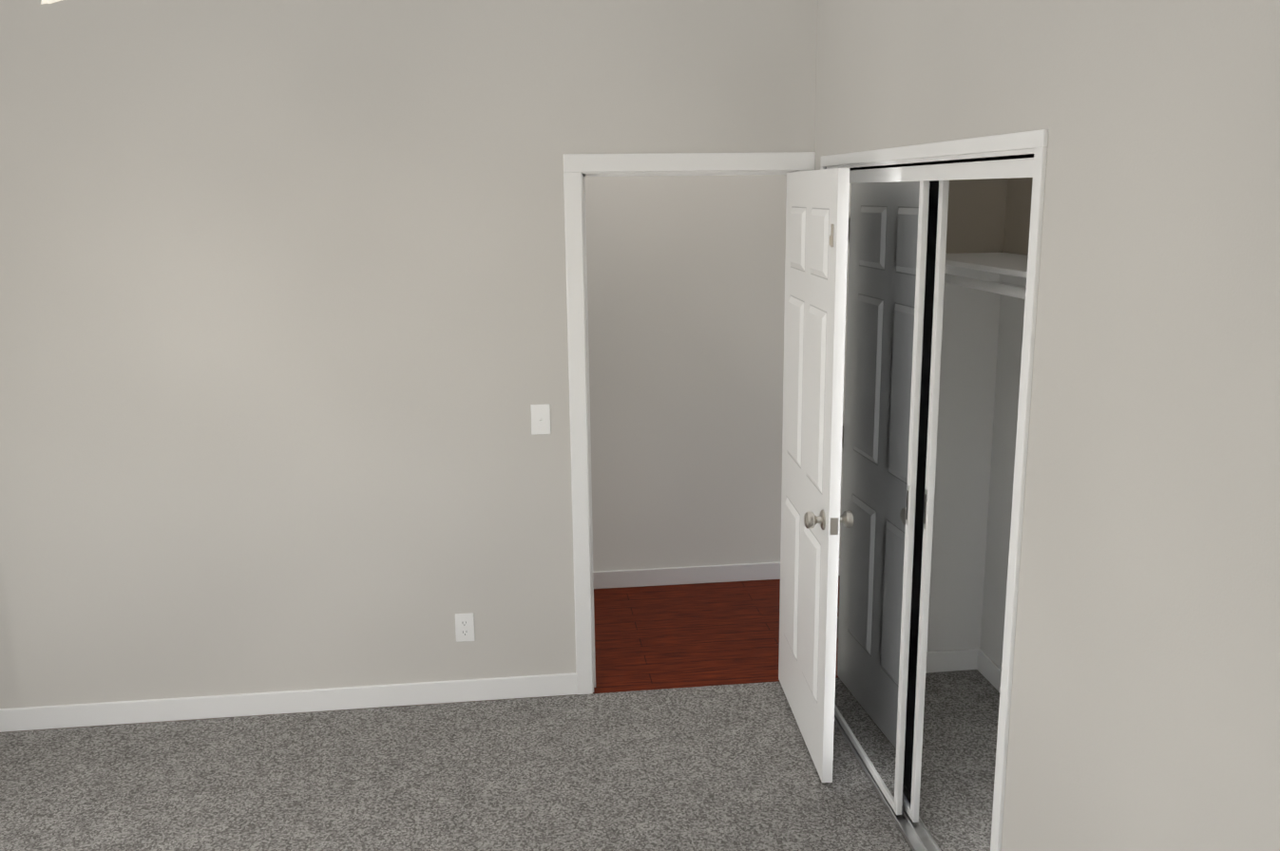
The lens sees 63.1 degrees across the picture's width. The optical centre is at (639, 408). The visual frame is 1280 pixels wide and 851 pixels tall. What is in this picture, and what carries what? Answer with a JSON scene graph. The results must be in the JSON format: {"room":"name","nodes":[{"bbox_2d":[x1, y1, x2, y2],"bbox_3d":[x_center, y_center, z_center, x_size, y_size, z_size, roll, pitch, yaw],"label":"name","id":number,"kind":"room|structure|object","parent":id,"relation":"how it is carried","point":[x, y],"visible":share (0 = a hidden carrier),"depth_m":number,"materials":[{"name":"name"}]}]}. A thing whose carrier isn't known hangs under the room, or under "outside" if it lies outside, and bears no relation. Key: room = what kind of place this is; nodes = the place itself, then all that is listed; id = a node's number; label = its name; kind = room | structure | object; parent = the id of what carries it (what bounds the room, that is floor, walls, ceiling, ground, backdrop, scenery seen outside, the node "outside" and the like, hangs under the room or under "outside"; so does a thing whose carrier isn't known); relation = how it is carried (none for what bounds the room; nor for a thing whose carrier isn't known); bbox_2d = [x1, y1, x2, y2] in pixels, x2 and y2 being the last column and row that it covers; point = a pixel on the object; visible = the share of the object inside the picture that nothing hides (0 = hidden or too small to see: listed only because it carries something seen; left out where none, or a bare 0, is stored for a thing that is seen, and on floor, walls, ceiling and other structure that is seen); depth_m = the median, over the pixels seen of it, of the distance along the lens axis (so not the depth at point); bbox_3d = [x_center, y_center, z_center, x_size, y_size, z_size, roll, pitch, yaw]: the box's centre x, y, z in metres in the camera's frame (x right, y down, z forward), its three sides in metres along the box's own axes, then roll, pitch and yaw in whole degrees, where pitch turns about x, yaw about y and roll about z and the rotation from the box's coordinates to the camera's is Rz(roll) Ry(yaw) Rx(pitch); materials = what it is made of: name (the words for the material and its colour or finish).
{"room":"empty bedroom","nodes":[
{"label":"empty bedroom","id":0,"kind":"room"},
{"bbox_2d":[0,565,21,708],"bbox_3d":[-2.469,-0.241,4.204,0.120,2.750,1.110,-2,12,-6],"label":"wall","id":1,"kind":"structure","parent":0,"point":[1,565],"depth_m":3.89,"materials":[{"name":"beige paint"}]},
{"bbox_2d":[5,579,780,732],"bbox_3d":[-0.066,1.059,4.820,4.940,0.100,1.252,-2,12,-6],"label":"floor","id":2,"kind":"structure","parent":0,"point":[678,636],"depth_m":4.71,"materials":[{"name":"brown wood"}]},
{"bbox_2d":[0,0,818,708],"bbox_3d":[-0.718,-0.201,3.913,4.490,2.750,0.120,-2,12,-6],"label":"wall","id":3,"kind":"structure","parent":0,"point":[283,336],"depth_m":3.77,"materials":[{"name":"beige paint"}]},
{"bbox_2d":[0,672,576,732],"bbox_3d":[-1.573,1.145,4.020,2.662,0.092,0.013,-2,12,-6],"label":"baseboard","id":4,"kind":"structure","parent":3,"relation":"attached to","point":[207,707],"depth_m":4.03,"materials":[{"name":"white wood"}]},
{"bbox_2d":[455,612,475,642],"bbox_3d":[-0.684,0.854,4.069,0.072,0.116,0.009,-2,12,-6],"label":"electrical outlet","id":5,"kind":"object","parent":3,"relation":"attached to","point":[464,627],"visible":1,"depth_m":4.07,"materials":[{"name":"white plastic"}]},
{"bbox_2d":[530,403,550,435],"bbox_3d":[-0.375,0.041,3.933,0.072,0.116,0.018,-2,12,-6],"label":"light switch","id":6,"kind":"object","parent":3,"relation":"attached to","point":[540,419],"visible":1,"depth_m":3.94,"materials":[{"name":"white plastic"}]},
{"bbox_2d":[562,152,815,694],"bbox_3d":[0.189,0.084,4.080,0.930,2.104,0.152,-2,12,-6],"label":"door frame","id":7,"kind":"structure","parent":3,"relation":"attached to","point":[578,168],"depth_m":3.86,"materials":[{"name":"white wood"}]},
{"bbox_2d":[778,168,854,783],"bbox_3d":[0.595,0.192,3.688,0.161,2.018,0.785,-1,12,-3],"label":"door","id":8,"kind":"structure","parent":7,"relation":"attached to","point":[816,257],"depth_m":3.51,"materials":[{"name":"white paint"}]},
{"bbox_2d":[0,669,999,850],"bbox_3d":[-0.508,1.633,2.079,4.610,0.100,4.208,-2,12,-6],"label":"floor carpet","id":9,"kind":"object","parent":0,"point":[726,768],"visible":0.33,"depth_m":3.57,"materials":[{"name":"grey carpet"}]},
{"bbox_2d":[584,174,786,572],"bbox_3d":[-0.089,-0.452,5.087,5.060,2.750,0.120,-2,12,-6],"label":"wall","id":10,"kind":"structure","parent":0,"point":[686,314],"depth_m":5.12,"materials":[{"name":"beige paint"}]},
{"bbox_2d":[593,562,780,589],"bbox_3d":[-0.066,0.862,5.293,4.820,0.092,0.013,-2,12,-6],"label":"baseboard","id":11,"kind":"structure","parent":10,"relation":"attached to","point":[728,573],"depth_m":5.32,"materials":[{"name":"white wood"}]},
{"bbox_2d":[926,177,1032,668],"bbox_3d":[1.263,-0.051,3.080,0.751,2.750,2.020,-2,12,-6],"label":"wall","id":12,"kind":"structure","parent":0,"point":[981,352],"depth_m":4.11,"materials":[{"name":"paint"}]},
{"bbox_2d":[925,649,976,673],"bbox_3d":[1.100,1.053,4.307,0.599,0.092,0.013,-2,12,-6],"label":"baseboard","id":13,"kind":"structure","parent":12,"relation":"attached to","point":[953,660],"depth_m":4.32,"materials":[{"name":"white wood"}]},
{"bbox_2d":[944,252,1028,299],"bbox_3d":[1.323,-0.250,3.102,0.370,0.319,1.884,-2,12,-6],"label":"closet shelf","id":14,"kind":"object","parent":12,"relation":"attached to","point":[979,271],"visible":0.19,"depth_m":3.60,"materials":[{"name":"white wood"}]},
{"bbox_2d":[973,649,1001,692],"bbox_3d":[1.519,1.231,3.431,0.013,0.092,1.888,-2,12,-6],"label":"baseboard","id":15,"kind":"structure","parent":12,"relation":"attached to","point":[985,666],"depth_m":4.24,"materials":[{"name":"white wood"}]},
{"bbox_2d":[814,0,1279,850],"bbox_3d":[0.952,0.173,2.020,0.120,2.750,4.100,-2,12,-6],"label":"wall","id":16,"kind":"structure","parent":0,"point":[1145,701],"depth_m":1.90,"materials":[{"name":"beige paint"}]},
{"bbox_2d":[834,180,929,815],"bbox_3d":[0.763,0.225,3.517,0.022,2.011,0.836,-2,12,-6],"label":"mirrored closet door","id":17,"kind":"structure","parent":16,"relation":"in","point":[887,257],"depth_m":3.37,"materials":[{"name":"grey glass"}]},
{"bbox_2d":[902,180,949,822],"bbox_3d":[0.806,0.233,3.477,0.022,2.011,0.835,-2,12,-6],"label":"mirrored closet door","id":18,"kind":"structure","parent":16,"relation":"in","point":[936,244],"depth_m":3.09,"materials":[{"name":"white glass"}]},
{"bbox_2d":[834,153,1033,850],"bbox_3d":[0.825,0.297,3.182,0.082,2.038,1.536,-2,12,-6],"label":"track rail","id":19,"kind":"object","parent":16,"relation":"attached to","point":[918,836],"visible":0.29,"depth_m":2.96,"materials":[{"name":"white metal"}]},
{"bbox_2d":[820,129,1048,850],"bbox_3d":[0.821,0.274,3.177,0.132,2.085,1.630,-2,12,-6],"label":"trim","id":20,"kind":"structure","parent":16,"relation":"attached to","point":[1035,143],"depth_m":2.38,"materials":[{"name":"white wood"}]},
{"bbox_3d":[-0.152,-1.299,2.160,5.540,0.100,5.460,-2,12,-6],"label":"ceiling","id":21,"kind":"structure","parent":0,"visible":0},
{"bbox_2d":[40,0,61,4],"bbox_3d":[-1.010,-0.882,1.619,1.287,0.476,1.265,-2,12,-6],"label":"fan","id":22,"kind":"object","parent":21,"relation":"hanging from","point":[47,1],"visible":1,"depth_m":1.68,"materials":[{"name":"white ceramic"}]}
]}

